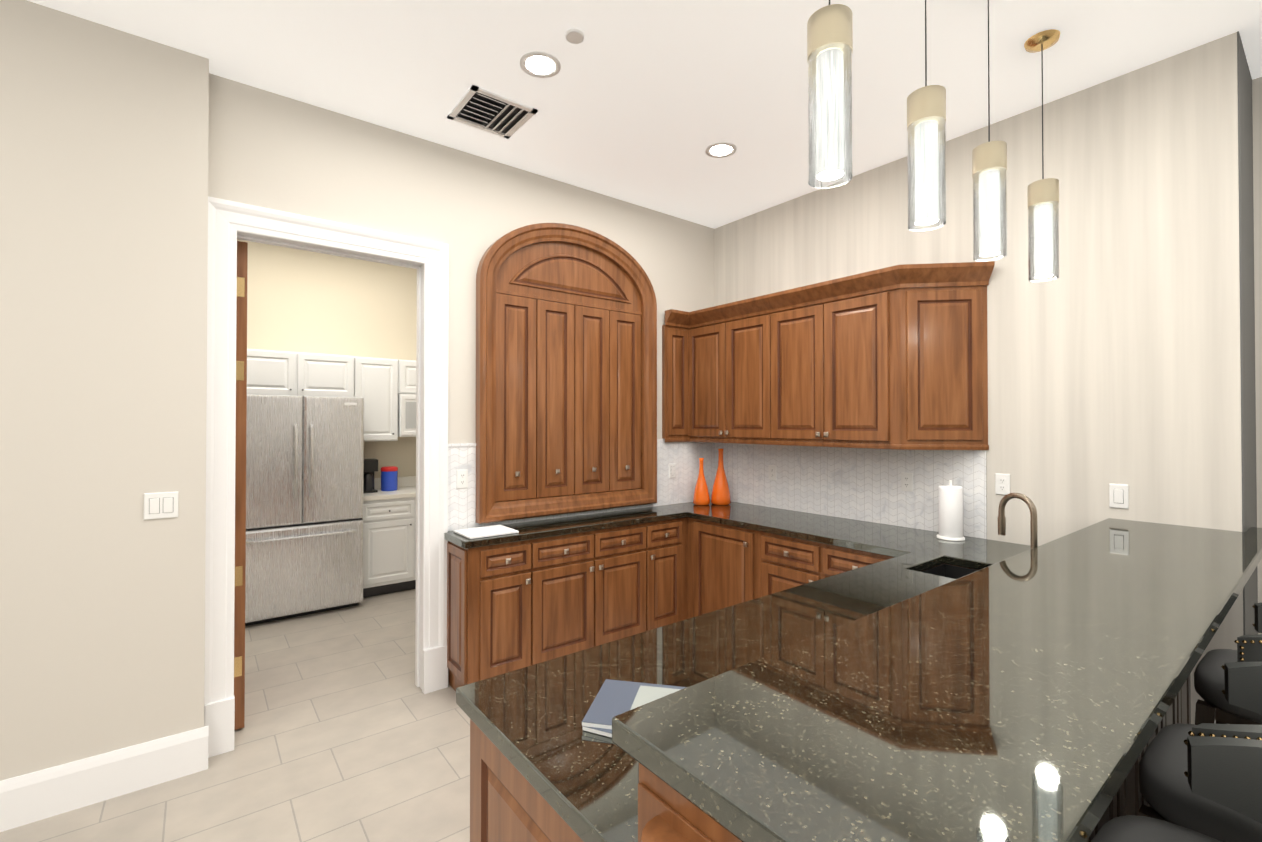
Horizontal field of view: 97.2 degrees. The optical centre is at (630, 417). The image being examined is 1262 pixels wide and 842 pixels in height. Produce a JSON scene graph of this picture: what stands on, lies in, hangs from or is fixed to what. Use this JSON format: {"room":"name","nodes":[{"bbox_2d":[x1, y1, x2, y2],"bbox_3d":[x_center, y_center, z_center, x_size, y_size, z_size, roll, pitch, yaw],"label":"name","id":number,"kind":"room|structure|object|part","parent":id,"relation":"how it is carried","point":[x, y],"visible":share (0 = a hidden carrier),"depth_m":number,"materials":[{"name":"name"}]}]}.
{"room":"kitchen","nodes":[
{"label":"kitchen","id":0,"kind":"room"},
{"bbox_2d":[0,0,208,780],"bbox_3d":[-3.654,-0.040,1.386,4.125,3.250,0.270,0,-1,-38],"label":"wall","id":1,"kind":"structure","parent":0,"point":[103,241],"depth_m":2.33,"materials":[{"name":"white paint"}]},
{"bbox_2d":[0,725,208,831],"bbox_3d":[-3.547,1.489,1.271,4.110,0.190,0.019,0,-1,-38],"label":"baseboard","id":2,"kind":"structure","parent":1,"relation":"attached to","point":[28,798],"depth_m":2.29,"materials":[{"name":"white paint"}]},
{"bbox_2d":[144,491,177,519],"bbox_3d":[-2.063,0.385,2.442,0.116,0.115,0.009,0,-1,-38],"label":"double light switch","id":3,"kind":"object","parent":1,"relation":"attached to","point":[159,505],"visible":1,"depth_m":2.44,"materials":[{"name":"white plastic"}]},
{"bbox_2d":[0,589,469,841],"bbox_3d":[-0.614,1.609,0.740,8.450,0.060,10.300,0,-1,-38],"label":"floor","id":4,"kind":"structure","parent":0,"point":[350,731],"depth_m":2.59,"materials":[{"name":"beige tile"}]},
{"bbox_2d":[245,394,363,625],"bbox_3d":[-2.862,0.720,4.760,0.910,1.795,0.848,0,-1,-38],"label":"refrigerator","id":5,"kind":"object","parent":4,"relation":"on","point":[304,500],"visible":0.85,"depth_m":4.47,"materials":[{"name":"grey metal"}]},
{"bbox_2d":[362,497,415,597],"bbox_3d":[-2.394,1.184,5.302,0.470,0.878,0.616,0,-1,-38],"label":"base cabinet","id":6,"kind":"object","parent":4,"relation":"on","point":[389,545],"visible":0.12,"depth_m":5.04,"materials":[{"name":"white paint"}]},
{"bbox_2d":[363,476,415,500],"bbox_3d":[-2.041,0.675,5.577,1.368,0.140,0.623,0,-1,-38],"label":"countertop","id":7,"kind":"structure","parent":6,"relation":"on","point":[406,487],"depth_m":5.30,"materials":[{"name":"white stone"}]},
{"bbox_2d":[363,459,377,492],"bbox_3d":[-2.495,0.546,5.242,0.160,0.308,0.200,0,-1,-38],"label":"coffee maker","id":8,"kind":"object","parent":7,"relation":"on","point":[370,467],"visible":0.71,"depth_m":5.18,"materials":[{"name":"black plastic"}]},
{"bbox_2d":[381,466,397,490],"bbox_3d":[-2.341,0.588,5.386,0.156,0.228,0.156,0,-1,-38],"label":"canister","id":9,"kind":"object","parent":7,"relation":"on","point":[389,478],"visible":1,"depth_m":5.32,"materials":[{"name":"blue plastic"}]},
{"bbox_2d":[447,539,534,690],"bbox_3d":[-0.853,1.164,3.325,0.400,0.878,0.348,0,-1,-38],"label":"base cabinet","id":10,"kind":"object","parent":4,"relation":"on","point":[512,606],"depth_m":3.19,"materials":[{"name":"brown wood"}]},
{"bbox_2d":[470,719,583,841],"bbox_3d":[-0.001,1.145,1.265,0.528,0.878,0.670,0,-1,-38],"label":"base cabinet","id":11,"kind":"object","parent":4,"relation":"on","point":[505,807],"depth_m":1.19,"materials":[{"name":"brown wood"}]},
{"bbox_2d":[535,523,650,663],"bbox_3d":[-0.345,1.168,3.720,0.888,0.878,0.348,0,-1,-38],"label":"base cabinet","id":12,"kind":"object","parent":4,"relation":"on","point":[593,588],"depth_m":3.57,"materials":[{"name":"brown wood"}]},
{"bbox_2d":[444,506,687,548],"bbox_3d":[-0.341,0.707,3.714,1.715,0.040,0.353,0,-1,-38],"label":"countertop","id":13,"kind":"structure","parent":12,"relation":"on","point":[591,522],"depth_m":3.61,"materials":[{"name":"stone"}]},
{"bbox_2d":[453,525,518,538],"bbox_3d":[-0.862,0.676,3.306,0.300,0.012,0.260,0,-1,-38],"label":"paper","id":14,"kind":"object","parent":13,"relation":"on","point":[482,532],"visible":1,"depth_m":3.28,"materials":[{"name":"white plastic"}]},
{"bbox_2d":[651,517,686,629],"bbox_3d":[0.163,1.172,4.116,0.401,0.878,0.348,0,-1,-38],"label":"base cabinet","id":15,"kind":"object","parent":4,"relation":"on","point":[668,537],"depth_m":3.98,"materials":[{"name":"brown wood"}]},
{"bbox_2d":[638,762,741,841],"bbox_3d":[0.204,1.046,0.842,0.439,1.068,0.246,0,-1,-38],"label":"base cabinet","id":16,"kind":"object","parent":4,"relation":"on","point":[664,815],"depth_m":0.76,"materials":[{"name":"brown wood"}]},
{"bbox_2d":[691,518,754,617],"bbox_3d":[0.889,1.171,4.014,0.658,0.878,0.585,0,-1,-38],"label":"base cabinet","id":17,"kind":"object","parent":4,"relation":"on","point":[722,556],"depth_m":3.84,"materials":[{"name":"brown wood"}]},
{"bbox_2d":[755,530,814,598],"bbox_3d":[1.212,1.167,3.599,0.658,0.878,0.467,0,-1,-38],"label":"base cabinet","id":18,"kind":"object","parent":4,"relation":"on","point":[782,563],"depth_m":3.44,"materials":[{"name":"brown wood"}]},
{"bbox_2d":[815,542,893,580],"bbox_3d":[1.524,1.163,3.198,0.658,0.878,0.548,0,-1,-38],"label":"base cabinet","id":19,"kind":"object","parent":4,"relation":"on","point":[830,560],"depth_m":3.13,"materials":[{"name":"brown wood"}]},
{"bbox_2d":[929,563,977,578],"bbox_3d":[1.918,1.159,2.747,0.590,0.878,0.650,0,-1,-38],"label":"base cabinet","id":20,"kind":"object","parent":4,"relation":"on","point":[950,571],"depth_m":2.70,"materials":[{"name":"brown wood"}]},
{"bbox_2d":[664,500,852,535],"bbox_3d":[1.253,0.611,3.539,0.672,0.230,2.589,0,-1,-38],"label":"countertop","id":21,"kind":"structure","parent":20,"relation":"on","point":[776,521],"depth_m":3.87,"materials":[{"name":"stone"}]},
{"bbox_2d":[693,458,709,504],"bbox_3d":[0.564,0.508,4.455,0.136,0.370,0.136,0,-1,-38],"label":"vase","id":22,"kind":"object","parent":21,"relation":"on","point":[701,495],"visible":1,"depth_m":4.42,"materials":[{"name":"orange ceramic"}]},
{"bbox_2d":[711,448,730,504],"bbox_3d":[0.724,0.471,4.479,0.160,0.445,0.160,0,-1,-38],"label":"vase","id":23,"kind":"object","parent":21,"relation":"on","point":[720,495],"visible":1,"depth_m":4.43,"materials":[{"name":"orange ceramic"}]},
{"bbox_2d":[937,480,964,540],"bbox_3d":[1.804,0.516,3.139,0.140,0.328,0.140,0,-1,-38],"label":"paper towel","id":24,"kind":"object","parent":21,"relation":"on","point":[950,506],"visible":1,"depth_m":3.09,"materials":[{"name":"white paper"}]},
{"bbox_2d":[1086,822,1098,841],"bbox_3d":[1.006,1.052,1.467,0.319,1.068,0.246,0,-1,-38],"label":"base cabinet","id":25,"kind":"object","parent":4,"relation":"on","point":[1096,829],"depth_m":1.50,"materials":[{"name":"brown wood"}]},
{"bbox_2d":[1099,777,1126,829],"bbox_3d":[1.257,1.053,1.663,0.318,1.068,0.246,0,-1,-38],"label":"base cabinet","id":26,"kind":"object","parent":4,"relation":"on","point":[1117,807],"depth_m":1.67,"materials":[{"name":"brown wood"}]},
{"bbox_2d":[1127,738,1150,815],"bbox_3d":[1.509,1.055,1.858,0.319,1.068,0.246,0,-1,-38],"label":"base cabinet","id":27,"kind":"object","parent":4,"relation":"on","point":[1135,799],"depth_m":1.82,"materials":[{"name":"brown wood"}]},
{"bbox_2d":[1151,712,1166,741],"bbox_3d":[1.761,1.057,2.054,0.319,1.068,0.246,0,-1,-38],"label":"base cabinet","id":28,"kind":"object","parent":4,"relation":"on","point":[1163,723],"depth_m":2.07,"materials":[{"name":"brown wood"}]},
{"bbox_2d":[1167,686,1182,724],"bbox_3d":[2.012,1.059,2.250,0.319,1.068,0.246,0,-1,-38],"label":"base cabinet","id":29,"kind":"object","parent":4,"relation":"on","point":[1175,711],"depth_m":2.23,"materials":[{"name":"brown wood"}]},
{"bbox_2d":[1183,675,1190,723],"bbox_3d":[2.283,1.061,2.461,0.367,1.068,0.246,0,-1,-38],"label":"base cabinet","id":30,"kind":"object","parent":4,"relation":"on","point":[1187,685],"depth_m":2.41,"materials":[{"name":"brown wood"}]},
{"bbox_2d":[456,518,1261,841],"bbox_3d":[1.185,0.595,1.898,3.200,0.230,1.164,0,-1,-38],"label":"countertop","id":31,"kind":"structure","parent":30,"relation":"on","point":[1012,692],"depth_m":1.03,"materials":[{"name":"stone"}]},
{"bbox_2d":[582,679,686,737],"bbox_3d":[0.061,0.652,1.231,0.327,0.018,0.376,0,-1,-38],"label":"magazines","id":32,"kind":"object","parent":31,"relation":"on","point":[613,698],"visible":0.31,"depth_m":1.27,"materials":[{"name":"white paper"}]},
{"bbox_2d":[921,565,942,575],"bbox_3d":[1.385,0.818,2.617,0.400,0.197,0.006,0,-1,-38],"label":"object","id":33,"kind":"structure","parent":31,"relation":"in","point":[937,570],"depth_m":2.68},
{"bbox_2d":[997,493,1037,548],"bbox_3d":[1.578,0.488,2.253,0.107,0.368,0.176,0,-1,-38],"label":"faucet","id":34,"kind":"object","parent":31,"relation":"on","point":[1001,517],"visible":0.62,"depth_m":2.23,"materials":[{"name":"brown metal"}]},
{"bbox_3d":[2.119,1.577,1.055,3.350,0.008,1.740,0,-1,-38],"label":"area rug","id":35,"kind":"object","parent":4,"relation":"on","visible":0},
{"bbox_2d":[1091,736,1261,841],"bbox_3d":[0.988,1.048,0.877,0.538,1.046,0.458,0,-1,-38],"label":"bar stool","id":36,"kind":"object","parent":35,"relation":"on","point":[1225,771],"visible":1,"depth_m":1.06,"materials":[{"name":"grey leather"}]},
{"bbox_2d":[1138,662,1261,841],"bbox_3d":[1.430,1.051,1.221,0.538,1.046,0.458,0,-1,-38],"label":"bar stool","id":37,"kind":"object","parent":35,"relation":"on","point":[1168,795],"visible":0.67,"depth_m":1.23,"materials":[{"name":"grey leather"}]},
{"bbox_2d":[1194,603,1261,724],"bbox_3d":[2.054,1.056,1.706,0.538,1.046,0.458,0,-1,-38],"label":"bar stool","id":38,"kind":"object","parent":35,"relation":"on","point":[1214,707],"visible":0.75,"depth_m":1.72,"materials":[{"name":"grey leather"}]},
{"bbox_2d":[237,240,416,477],"bbox_3d":[-3.100,-0.003,5.252,3.750,3.250,0.150,0,-1,-38],"label":"wall","id":39,"kind":"structure","parent":0,"point":[306,302],"depth_m":5.37,"materials":[{"name":"white paint"}]},
{"bbox_2d":[247,349,298,394],"bbox_3d":[-3.201,-0.382,4.828,0.465,0.380,0.396,0,-1,-38],"label":"upper cabinet","id":40,"kind":"object","parent":39,"relation":"attached to","point":[269,372],"depth_m":4.71,"materials":[{"name":"white paint"}]},
{"bbox_2d":[299,352,354,396],"bbox_3d":[-2.836,-0.379,5.112,0.460,0.380,0.396,0,-1,-38],"label":"upper cabinet","id":41,"kind":"object","parent":39,"relation":"attached to","point":[319,374],"depth_m":4.96,"materials":[{"name":"white paint"}]},
{"bbox_2d":[355,357,398,441],"bbox_3d":[-2.509,-0.172,5.390,0.390,0.790,0.356,0,-1,-38],"label":"upper cabinet","id":42,"kind":"object","parent":39,"relation":"attached to","point":[379,385],"depth_m":5.26,"materials":[{"name":"white paint"}]},
{"bbox_2d":[399,359,415,393],"bbox_3d":[-2.162,-0.399,5.662,0.480,0.330,0.356,0,-1,-38],"label":"upper cabinet","id":43,"kind":"object","parent":39,"relation":"attached to","point":[407,368],"depth_m":5.43,"materials":[{"name":"white paint"}]},
{"bbox_2d":[398,394,415,436],"bbox_3d":[-2.128,-0.021,5.664,0.530,0.415,0.390,0,-1,-38],"label":"microwave","id":44,"kind":"object","parent":43,"relation":"attached to","point":[406,415],"visible":0.35,"depth_m":5.39,"materials":[{"name":"white paint"}]},
{"bbox_2d":[231,80,713,683],"bbox_3d":[-0.660,-0.017,3.799,3.385,3.250,0.140,0,-1,-38],"label":"wall","id":45,"kind":"structure","parent":0,"point":[478,206],"depth_m":3.37,"materials":[{"name":"white paint"}]},
{"bbox_2d":[234,241,247,729],"bbox_3d":[-2.276,0.344,3.194,0.058,2.493,0.903,0,-1,-38],"label":"door leaf","id":46,"kind":"structure","parent":45,"relation":"in","point":[240,487],"depth_m":2.85,"materials":[{"name":"brown wood"}]},
{"bbox_2d":[204,73,448,757],"bbox_3d":[-1.607,-0.024,3.035,1.173,3.250,0.183,0,-1,-38],"label":"door frame","id":47,"kind":"structure","parent":45,"relation":"attached to","point":[230,223],"depth_m":2.76,"materials":[{"name":"white paint"}]},
{"bbox_2d":[476,223,656,523],"bbox_3d":[-0.380,-0.339,3.877,1.430,1.985,0.080,0,-1,-38],"label":"upper cabinet","id":48,"kind":"object","parent":45,"relation":"attached to","point":[566,368],"visible":1,"depth_m":3.83,"materials":[{"name":"brown wood"}]},
{"bbox_2d":[448,439,715,530],"bbox_3d":[-0.192,0.426,4.059,2.318,0.527,0.014,0,-1,-38],"label":"tile backsplash","id":49,"kind":"structure","parent":45,"relation":"attached to","point":[686,455],"depth_m":4.38,"materials":[{"name":"tile"}]},
{"bbox_2d":[456,469,467,488],"bbox_3d":[-1.031,0.374,3.399,0.070,0.115,0.009,0,-1,-38],"label":"outlet","id":50,"kind":"object","parent":49,"relation":"attached to","point":[461,479],"visible":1,"depth_m":3.40,"materials":[{"name":"white plastic"}]},
{"bbox_2d":[669,463,675,477],"bbox_3d":[0.333,0.424,4.460,0.070,0.115,0.009,0,-1,-38],"label":"outlet","id":51,"kind":"object","parent":49,"relation":"attached to","point":[672,470],"visible":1,"depth_m":4.46,"materials":[{"name":"white plastic"}]},
{"bbox_2d":[27,0,1261,228],"bbox_3d":[-0.614,-1.701,0.772,8.450,0.060,10.300,0,-1,-38],"label":"ceiling","id":52,"kind":"structure","parent":0,"point":[643,102],"depth_m":2.60,"materials":[{"name":"white paint"}]},
{"bbox_2d":[447,85,537,138],"bbox_3d":[-0.752,-1.640,3.008,0.360,0.022,0.360,0,-1,-38],"label":"ceiling vent","id":53,"kind":"object","parent":52,"relation":"in","point":[477,107],"visible":0.98,"depth_m":3.00,"materials":[{"name":"white metal"}]},
{"bbox_2d":[520,51,560,77],"bbox_3d":[-0.424,-1.652,2.604,0.190,0.004,0.190,0,-1,-38],"label":"recessed light","id":54,"kind":"object","parent":52,"relation":"in","point":[539,64],"visible":1,"depth_m":2.60,"materials":[{"name":"white paint"}]},
{"bbox_2d":[566,28,583,43],"bbox_3d":[-0.243,-1.649,2.403,0.080,0.012,0.080,0,-1,-38],"label":"ceiling speaker","id":55,"kind":"object","parent":52,"relation":"attached to","point":[574,36],"visible":0.98,"depth_m":2.40,"materials":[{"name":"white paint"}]},
{"bbox_2d":[706,142,736,157],"bbox_3d":[0.553,-1.644,3.416,0.190,0.004,0.190,0,-1,-38],"label":"recessed light","id":56,"kind":"object","parent":52,"relation":"in","point":[721,150],"visible":1,"depth_m":3.42,"materials":[{"name":"white paint"}]},
{"bbox_2d":[807,0,852,188],"bbox_3d":[0.514,-1.140,1.442,0.130,1.050,0.130,0,-1,-38],"label":"pendant light","id":57,"kind":"object","parent":52,"relation":"hanging from","point":[829,42],"visible":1,"depth_m":1.41,"materials":[{"name":"white glass"}]},
{"bbox_2d":[816,49,843,180],"bbox_3d":[0.514,-0.780,1.438,0.067,0.306,0.067,0,-1,-38],"label":"diffuser","id":58,"kind":"object","parent":57,"relation":"attached to","point":[834,86],"depth_m":1.41,"materials":[{"name":"white glass"}]},
{"bbox_2d":[907,0,945,230],"bbox_3d":[0.941,-1.137,1.774,0.130,1.050,0.130,0,-1,-38],"label":"pendant light","id":59,"kind":"object","parent":52,"relation":"hanging from","point":[926,113],"visible":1,"depth_m":1.74,"materials":[{"name":"white glass"}]},
{"bbox_3d":[0.941,-0.771,1.770,0.108,0.319,0.108,0,-1,-38],"label":"glass","id":60,"kind":"part","parent":59,"relation":"part of","materials":[{"name":"glass"}]},
{"bbox_2d":[915,120,938,224],"bbox_3d":[0.941,-0.777,1.770,0.067,0.306,0.067,0,-1,-38],"label":"diffuser","id":61,"kind":"object","parent":59,"relation":"attached to","point":[931,127],"depth_m":1.74,"materials":[{"name":"white glass"}]},
{"bbox_2d":[972,0,1006,261],"bbox_3d":[1.361,-1.133,2.113,0.130,1.050,0.130,0,-1,-38],"label":"pendant light","id":62,"kind":"object","parent":52,"relation":"hanging from","point":[989,163],"visible":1,"depth_m":2.09,"materials":[{"name":"glass"}]},
{"bbox_2d":[979,170,999,256],"bbox_3d":[1.361,-0.773,2.110,0.067,0.306,0.067,0,-1,-38],"label":"diffuser","id":63,"kind":"object","parent":62,"relation":"attached to","point":[993,193],"depth_m":2.08,"materials":[{"name":"white glass"}]},
{"bbox_3d":[1.361,-0.768,2.110,0.108,0.319,0.108,0,-1,-38],"label":"glass","id":64,"kind":"part","parent":62,"relation":"part of","materials":[{"name":"glass"}]},
{"bbox_2d":[1024,29,1060,281],"bbox_3d":[1.799,-1.130,2.429,0.130,1.050,0.130,0,-1,-38],"label":"pendant light","id":65,"kind":"object","parent":52,"relation":"hanging from","point":[1043,196],"visible":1,"depth_m":2.40,"materials":[{"name":"white glass"}]},
{"bbox_3d":[1.799,-0.765,2.425,0.108,0.319,0.108,0,-1,-38],"label":"glass","id":66,"kind":"part","parent":65,"relation":"part of","materials":[{"name":"glass"}]},
{"bbox_2d":[1034,203,1052,277],"bbox_3d":[1.799,-0.770,2.425,0.067,0.306,0.067,0,-1,-38],"label":"diffuser","id":67,"kind":"object","parent":65,"relation":"attached to","point":[1046,214],"depth_m":2.40,"materials":[{"name":"white glass"}]},
{"bbox_2d":[714,32,1242,724],"bbox_3d":[1.832,-0.017,3.800,0.550,3.250,3.200,0,-1,-38],"label":"wall","id":68,"kind":"structure","parent":0,"point":[1114,352],"depth_m":2.74,"materials":[{"name":"beige paint"}]},
{"bbox_2d":[682,295,765,440],"bbox_3d":[0.846,-0.342,4.336,0.348,1.010,0.862,0,-1,-38],"label":"upper cabinet","id":69,"kind":"object","parent":68,"relation":"attached to","point":[724,346],"depth_m":4.22,"materials":[{"name":"brown wood"}]},
{"bbox_2d":[766,265,901,448],"bbox_3d":[1.389,-0.349,3.638,0.348,1.010,0.905,0,-1,-38],"label":"upper cabinet","id":70,"kind":"object","parent":68,"relation":"attached to","point":[894,357],"depth_m":3.48,"materials":[{"name":"brown wood"}]},
{"bbox_2d":[716,441,986,538],"bbox_3d":[1.362,0.425,3.943,0.008,0.527,2.070,0,-1,-38],"label":"tile backsplash","id":71,"kind":"structure","parent":68,"relation":"attached to","point":[862,484],"depth_m":3.72,"materials":[{"name":"tile"}]},
{"bbox_2d":[769,465,775,480],"bbox_3d":[1.087,0.423,4.281,0.009,0.115,0.070,0,-1,-38],"label":"outlet","id":72,"kind":"object","parent":71,"relation":"attached to","point":[772,472],"visible":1,"depth_m":4.28,"materials":[{"name":"white plastic"}]},
{"bbox_2d":[901,472,912,491],"bbox_3d":[1.720,0.400,3.468,0.009,0.115,0.070,0,-1,-38],"label":"outlet","id":73,"kind":"object","parent":71,"relation":"attached to","point":[906,481],"visible":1,"depth_m":3.46,"materials":[{"name":"white plastic"}]},
{"bbox_2d":[902,262,989,448],"bbox_3d":[1.776,-0.353,3.158,0.327,1.010,0.329,0,-1,-38],"label":"upper cabinet","id":74,"kind":"object","parent":68,"relation":"attached to","point":[945,353],"depth_m":3.14,"materials":[{"name":"brown wood"}]},
{"bbox_2d":[995,473,1009,494],"bbox_3d":[2.047,0.366,3.064,0.009,0.115,0.070,0,-1,-38],"label":"outlet","id":75,"kind":"object","parent":68,"relation":"attached to","point":[1002,484],"visible":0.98,"depth_m":3.06,"materials":[{"name":"white plastic"}]},
{"bbox_2d":[1109,484,1128,508],"bbox_3d":[2.348,0.377,2.677,0.009,0.115,0.070,0,-1,-38],"label":"light switch","id":76,"kind":"object","parent":68,"relation":"attached to","point":[1118,495],"visible":1,"depth_m":2.67,"materials":[{"name":"white plastic"}]},
{"bbox_2d":[1237,31,1257,634],"bbox_3d":[2.817,-0.029,2.535,0.548,3.250,0.006,0,-1,-38],"label":"wall","id":77,"kind":"structure","parent":0,"point":[1247,327],"depth_m":2.49,"materials":[{"name":"beige paint"}]},
{"bbox_2d":[1252,77,1261,633],"bbox_3d":[4.412,-0.043,1.056,0.150,3.250,4.300,0,-1,-38],"label":"wall","id":78,"kind":"structure","parent":0,"point":[1257,135],"depth_m":2.70,"materials":[{"name":"white paint"}]}
]}

